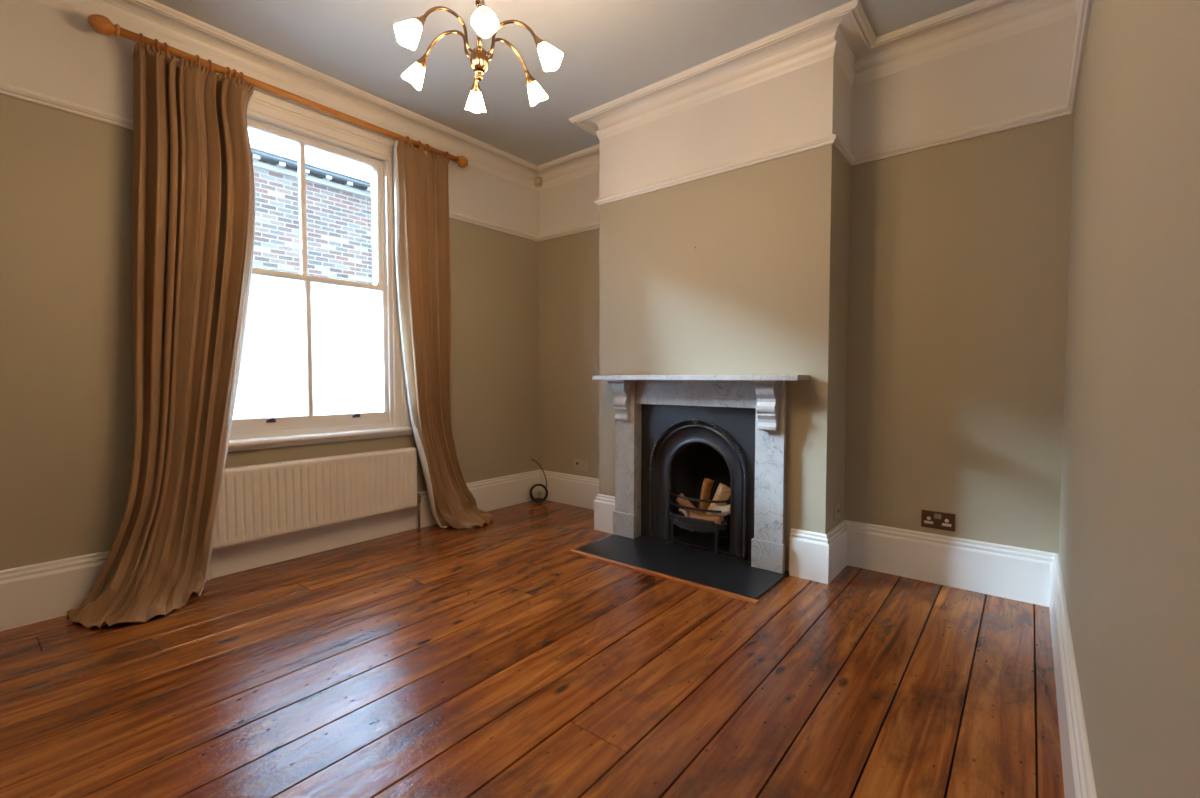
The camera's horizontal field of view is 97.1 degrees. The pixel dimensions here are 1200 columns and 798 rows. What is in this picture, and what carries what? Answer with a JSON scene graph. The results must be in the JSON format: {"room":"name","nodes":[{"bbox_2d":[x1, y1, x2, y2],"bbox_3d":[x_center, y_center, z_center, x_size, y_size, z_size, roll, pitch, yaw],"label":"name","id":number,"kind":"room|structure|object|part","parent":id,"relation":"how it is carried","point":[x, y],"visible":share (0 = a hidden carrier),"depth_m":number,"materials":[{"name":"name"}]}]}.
{"room":"living room","nodes":[
{"label":"living room","id":0,"kind":"room"},
{"bbox_2d":[0,0,539,570],"bbox_3d":[-1.925,-0.461,3.053,0.240,2.775,4.620,2,3,39],"label":"wall","id":1,"kind":"structure","parent":0,"point":[67,401],"depth_m":2.39,"materials":[{"name":"beige paint"}]},
{"bbox_2d":[0,550,210,631],"bbox_3d":[-1.259,0.886,1.016,3.428,0.248,1.735,2,3,39],"label":"baseboard","id":2,"kind":"structure","parent":1,"relation":"attached to","point":[29,594],"depth_m":2.29,"materials":[{"name":"white paint"}]},
{"bbox_2d":[87,14,467,167],"bbox_3d":[-1.613,-1.666,3.073,0.158,0.077,1.979,2,3,39],"label":"pole","id":3,"kind":"object","parent":1,"relation":"attached to","point":[101,24],"visible":0.7,"depth_m":2.78,"materials":[{"name":"brown wood"}]},
{"bbox_2d":[139,33,143,45],"bbox_3d":[-2.093,-1.627,2.418,0.066,0.076,0.012,2,3,39],"label":"curtain ring","id":4,"kind":"object","parent":3,"relation":"hanging from","point":[141,34],"visible":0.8,"depth_m":2.40,"materials":[{"name":"brown wood"}]},
{"bbox_2d":[66,41,254,628],"bbox_3d":[-1.963,-0.337,2.485,0.342,2.572,0.792,1,3,33],"label":"curtain","id":5,"kind":"object","parent":4,"relation":"hanging from","point":[193,206],"visible":1,"depth_m":2.54,"materials":[{"name":"brown fabric"}]},
{"bbox_2d":[163,42,167,59],"bbox_3d":[-2.038,-1.630,2.485,0.066,0.076,0.012,2,3,39],"label":"curtain ring","id":6,"kind":"object","parent":3,"relation":"hanging from","point":[165,43],"visible":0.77,"depth_m":2.47,"materials":[{"name":"brown wood"}]},
{"bbox_2d":[195,55,199,65],"bbox_3d":[-1.961,-1.634,2.581,0.066,0.076,0.012,2,3,39],"label":"curtain ring","id":7,"kind":"object","parent":3,"relation":"hanging from","point":[198,57],"visible":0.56,"depth_m":2.56,"materials":[{"name":"brown wood"}]},
{"bbox_2d":[207,59,211,71],"bbox_3d":[-1.930,-1.635,2.619,0.066,0.076,0.012,2,3,39],"label":"curtain ring","id":8,"kind":"object","parent":3,"relation":"hanging from","point":[209,60],"visible":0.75,"depth_m":2.60,"materials":[{"name":"brown wood"}]},
{"bbox_2d":[226,67,230,76],"bbox_3d":[-1.881,-1.638,2.679,0.066,0.076,0.012,2,3,39],"label":"curtain ring","id":9,"kind":"object","parent":3,"relation":"hanging from","point":[228,68],"visible":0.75,"depth_m":2.66,"materials":[{"name":"brown wood"}]},
{"bbox_2d":[393,139,492,528],"bbox_3d":[-1.049,-0.384,3.653,0.321,2.571,0.681,2,3,39],"label":"curtain","id":10,"kind":"object","parent":3,"relation":"hanging from","point":[421,188],"visible":1,"depth_m":3.60,"materials":[{"name":"brown fabric"}]},
{"bbox_2d":[212,447,420,549],"bbox_3d":[-1.652,0.635,3.171,0.091,0.575,1.279,2,3,39],"label":"radiator","id":11,"kind":"object","parent":1,"relation":"attached to","point":[259,501],"visible":0.95,"depth_m":3.07,"materials":[{"name":"beige metal"}]},
{"bbox_2d":[224,447,413,469],"bbox_3d":[-1.656,0.353,3.134,0.046,0.009,1.234,2,3,39],"label":"grille","id":12,"kind":"object","parent":11,"relation":"attached to","point":[339,458],"depth_m":3.13,"materials":[{"name":"beige metal"}]},
{"bbox_2d":[534,176,541,186],"bbox_3d":[-0.523,-1.833,4.479,0.074,0.070,0.074,2,3,39],"label":"sensor","id":13,"kind":"object","parent":1,"relation":"attached to","point":[537,180],"visible":1,"depth_m":4.45,"materials":[{"name":"beige plastic"}]},
{"bbox_2d":[210,507,416,578],"bbox_3d":[-1.658,0.789,3.228,0.018,0.262,1.194,2,3,39],"label":"baseboard","id":14,"kind":"structure","parent":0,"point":[232,559],"depth_m":3.13,"materials":[{"name":"white paint"}]},
{"bbox_2d":[0,500,1064,797],"bbox_3d":[-0.521,1.046,1.973,3.878,0.150,4.540,2,3,39],"label":"floor","id":15,"kind":"structure","parent":0,"point":[495,659],"depth_m":1.82,"materials":[{"name":"brown wood"}]},
{"bbox_2d":[529,459,547,502],"bbox_3d":[-0.514,0.684,4.453,0.158,0.369,0.065,0,2,0],"label":"cable","id":16,"kind":"object","parent":15,"relation":"on","point":[536,499],"visible":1,"depth_m":4.44,"materials":[{"name":"black plastic"}]},
{"bbox_2d":[569,535,788,603],"bbox_3d":[0.433,0.923,3.022,1.170,0.012,0.522,2,3,39],"label":"hearth","id":17,"kind":"object","parent":15,"relation":"on","point":[722,574],"visible":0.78,"depth_m":2.93,"materials":[{"name":"stone"}]},
{"bbox_2d":[641,404,755,560],"bbox_3d":[0.663,0.473,3.314,0.803,0.877,0.391,2,3,39],"label":"insert","id":18,"kind":"object","parent":17,"relation":"on","point":[682,446],"visible":1,"depth_m":3.31,"materials":[{"name":"black metal"}]},
{"bbox_2d":[679,509,688,516],"bbox_3d":[0.520,0.709,3.276,0.034,0.054,0.083,-1,3,-32],"label":"log","id":19,"kind":"object","parent":18,"relation":"in","point":[684,512],"visible":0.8,"depth_m":3.27,"materials":[{"name":"beige wood"}]},
{"bbox_2d":[676,493,699,513],"bbox_3d":[0.556,0.675,3.317,0.176,0.157,0.047,2,3,39],"label":"log","id":20,"kind":"object","parent":18,"relation":"in","point":[684,502],"visible":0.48,"depth_m":3.31,"materials":[{"name":"brown wood"}]},
{"bbox_2d":[669,510,728,554],"bbox_3d":[0.576,0.810,3.215,0.400,0.196,0.107,2,3,39],"label":"basket","id":21,"kind":"object","parent":18,"relation":"on","point":[688,523],"depth_m":3.18,"materials":[{"name":"black metal"}]},
{"bbox_2d":[699,478,713,512],"bbox_3d":[0.663,0.610,3.352,0.122,0.224,0.072,-1,3,-30],"label":"log","id":22,"kind":"object","parent":18,"relation":"in","point":[707,484],"visible":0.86,"depth_m":3.32,"materials":[{"name":"brown wood"}]},
{"bbox_2d":[689,511,723,524],"bbox_3d":[0.634,0.716,3.171,0.205,0.063,0.063,2,3,39],"label":"log","id":23,"kind":"object","parent":18,"relation":"in","point":[693,514],"visible":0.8,"depth_m":3.14,"materials":[{"name":"brown wood"}]},
{"bbox_2d":[713,504,730,515],"bbox_3d":[0.724,0.654,3.131,0.109,0.075,0.067,1,3,26],"label":"log","id":24,"kind":"object","parent":23,"relation":"on","point":[726,510],"visible":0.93,"depth_m":3.11,"materials":[{"name":"beige wood"}]},
{"bbox_2d":[705,483,729,515],"bbox_3d":[0.723,0.629,3.230,0.166,0.232,0.072,1,2,21],"label":"log","id":25,"kind":"object","parent":18,"relation":"in","point":[722,493],"visible":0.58,"depth_m":3.21,"materials":[{"name":"beige wood"}]},
{"bbox_2d":[592,375,809,573],"bbox_3d":[0.527,0.387,3.119,1.317,1.054,0.216,2,3,39],"label":"fireplace surround","id":26,"kind":"object","parent":17,"relation":"on","point":[767,394],"visible":1,"depth_m":2.97,"materials":[{"name":"grey stone"}]},
{"bbox_2d":[592,375,809,380],"bbox_3d":[0.517,-0.124,3.086,1.317,0.030,0.185,2,3,39],"label":"mantel shelf","id":27,"kind":"object","parent":26,"relation":"attached to","point":[595,377],"depth_m":2.94,"materials":[{"name":"grey stone"}]},
{"bbox_2d":[153,0,976,165],"bbox_3d":[-0.501,-1.901,1.838,3.908,0.200,4.620,2,3,39],"label":"ceiling","id":28,"kind":"structure","parent":0,"point":[611,50],"depth_m":2.72,"materials":[{"name":"white paint"}]},
{"bbox_2d":[394,0,562,112],"bbox_3d":[-0.442,-1.488,1.936,0.584,0.634,0.638,2,3,39],"label":"chandelier","id":29,"kind":"object","parent":28,"relation":"hanging from","point":[484,21],"visible":1,"depth_m":1.91,"materials":[{"name":"gold metal"}]},
{"bbox_3d":[-0.636,-1.211,1.749,0.080,0.094,0.081,0,2,5],"label":"lamp shade","id":30,"kind":"part","parent":29,"relation":"part of","materials":[{"name":"white glass"}]},
{"bbox_3d":[-0.711,-1.222,2.015,0.081,0.094,0.080,-1,3,-25],"label":"lamp shade","id":31,"kind":"part","parent":29,"relation":"part of","materials":[{"name":"white glass"}]},
{"bbox_3d":[-0.558,-1.310,1.972,0.216,0.117,0.012,1,2,14],"label":"arm","id":32,"kind":"part","parent":29,"relation":"part of","materials":[{"name":"gold metal"}]},
{"bbox_3d":[-0.525,-1.305,1.857,0.012,0.117,0.216,2,3,44],"label":"arm","id":33,"kind":"part","parent":29,"relation":"part of","materials":[{"name":"gold metal"}]},
{"bbox_3d":[-0.517,-1.230,2.213,0.081,0.094,0.080,2,3,35],"label":"lamp shade","id":34,"kind":"part","parent":29,"relation":"part of","materials":[{"name":"white glass"}]},
{"bbox_3d":[-0.442,-1.519,1.935,0.026,0.510,0.026,2,3,39],"label":"stem","id":35,"kind":"part","parent":29,"relation":"part of","materials":[{"name":"gold metal"}]},
{"bbox_3d":[-0.409,-1.304,1.829,0.012,0.117,0.216,-1,2,-16],"label":"arm","id":36,"kind":"part","parent":29,"relation":"part of","materials":[{"name":"gold metal"}]},
{"bbox_3d":[-0.367,-1.208,1.680,0.081,0.094,0.080,2,3,35],"label":"lamp shade","id":37,"kind":"part","parent":29,"relation":"part of","materials":[{"name":"white glass"}]},
{"bbox_3d":[-0.360,-1.312,2.029,0.012,0.117,0.216,2,3,44],"label":"arm","id":38,"kind":"part","parent":29,"relation":"part of","materials":[{"name":"gold metal"}]},
{"bbox_3d":[-0.327,-1.307,1.915,0.216,0.117,0.012,1,2,14],"label":"arm","id":39,"kind":"part","parent":29,"relation":"part of","materials":[{"name":"gold metal"}]},
{"bbox_3d":[-0.249,-1.227,2.145,0.080,0.094,0.081,0,2,5],"label":"lamp shade","id":40,"kind":"part","parent":29,"relation":"part of","materials":[{"name":"white glass"}]},
{"bbox_3d":[-0.174,-1.216,1.878,0.081,0.094,0.080,-1,3,-25],"label":"lamp shade","id":41,"kind":"part","parent":29,"relation":"part of","materials":[{"name":"white glass"}]},
{"bbox_2d":[538,172,599,478],"bbox_3d":[-0.057,-0.514,4.356,1.019,2.775,0.240,2,3,39],"label":"wall","id":42,"kind":"structure","parent":0,"point":[569,265],"depth_m":4.35,"materials":[{"name":"beige paint"}]},
{"bbox_2d":[574,459,586,471],"bbox_3d":[-0.161,0.542,4.321,0.146,0.086,0.012,2,3,39],"label":"socket","id":43,"kind":"object","parent":42,"relation":"attached to","point":[580,465],"visible":1,"depth_m":4.32,"materials":[{"name":"beige plastic"}]},
{"bbox_2d":[600,56,851,570],"bbox_3d":[0.785,-0.465,3.402,1.492,2.795,0.663,2,3,39],"label":"wall","id":44,"kind":"structure","parent":0,"point":[763,288],"depth_m":2.94,"materials":[{"name":"beige paint"}]},
{"bbox_2d":[416,470,614,533],"bbox_3d":[-0.445,0.774,3.792,1.191,0.248,1.205,2,3,39],"label":"baseboard","id":45,"kind":"structure","parent":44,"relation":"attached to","point":[575,490],"depth_m":4.27,"materials":[{"name":"white paint"}]},
{"bbox_2d":[834,502,839,519],"bbox_3d":[1.279,0.604,2.860,0.012,0.086,0.086,2,3,39],"label":"socket","id":46,"kind":"object","parent":44,"relation":"attached to","point":[837,505],"visible":1,"depth_m":2.85,"materials":[{"name":"beige plastic"}]},
{"bbox_2d":[844,14,1077,552],"bbox_3d":[1.812,-0.449,2.756,0.917,2.775,0.240,2,3,39],"label":"wall","id":47,"kind":"structure","parent":0,"point":[959,250],"depth_m":2.61,"materials":[{"name":"beige paint"}]},
{"bbox_2d":[921,510,954,530],"bbox_3d":[1.725,0.620,2.708,0.146,0.088,0.011,2,3,39],"label":"double socket","id":48,"kind":"object","parent":47,"relation":"attached to","point":[930,519],"visible":1,"depth_m":2.71,"materials":[{"name":"brown metal"}]},
{"bbox_2d":[934,514,940,518],"bbox_3d":[1.722,0.599,2.705,0.030,0.024,0.004,2,3,39],"label":"rocker switch","id":49,"kind":"object","parent":48,"relation":"attached to","point":[936,516],"depth_m":2.71,"materials":[{"name":"grey plastic"}]},
{"bbox_2d":[1058,0,1199,797],"bbox_3d":[0.902,-0.367,0.718,0.240,2.775,4.554,2,3,39],"label":"wall","id":50,"kind":"structure","parent":0,"point":[1129,552],"depth_m":0.77,"materials":[{"name":"beige paint"}]},
{"bbox_2d":[33,0,1078,190],"bbox_3d":[-0.501,-1.734,1.845,3.428,0.135,4.140,2,3,39],"label":"crown molding","id":51,"kind":"structure","parent":50,"relation":"attached to","point":[844,32],"depth_m":2.79,"materials":[{"name":"white paint"}]},
{"bbox_2d":[789,520,1096,797],"bbox_3d":[0.386,0.879,1.188,1.089,0.248,4.074,2,3,39],"label":"baseboard","id":52,"kind":"structure","parent":50,"relation":"attached to","point":[1031,576],"depth_m":2.59,"materials":[{"name":"white paint"}]},
{"label":"outside","id":53,"kind":"structure","parent":0,"visible":0},
{"bbox_3d":[-3.952,1.412,7.777,8.760,0.150,25.000,2,3,39],"label":"ground","id":54,"kind":"structure","parent":53,"visible":0},
{"bbox_2d":[248,128,372,283],"bbox_3d":[-6.440,-1.942,9.663,3.950,6.400,25.000,2,3,39],"label":"house","id":55,"kind":"structure","parent":54,"relation":"on","point":[338,190],"depth_m":8.83,"materials":[{"name":"brick"}]}
]}

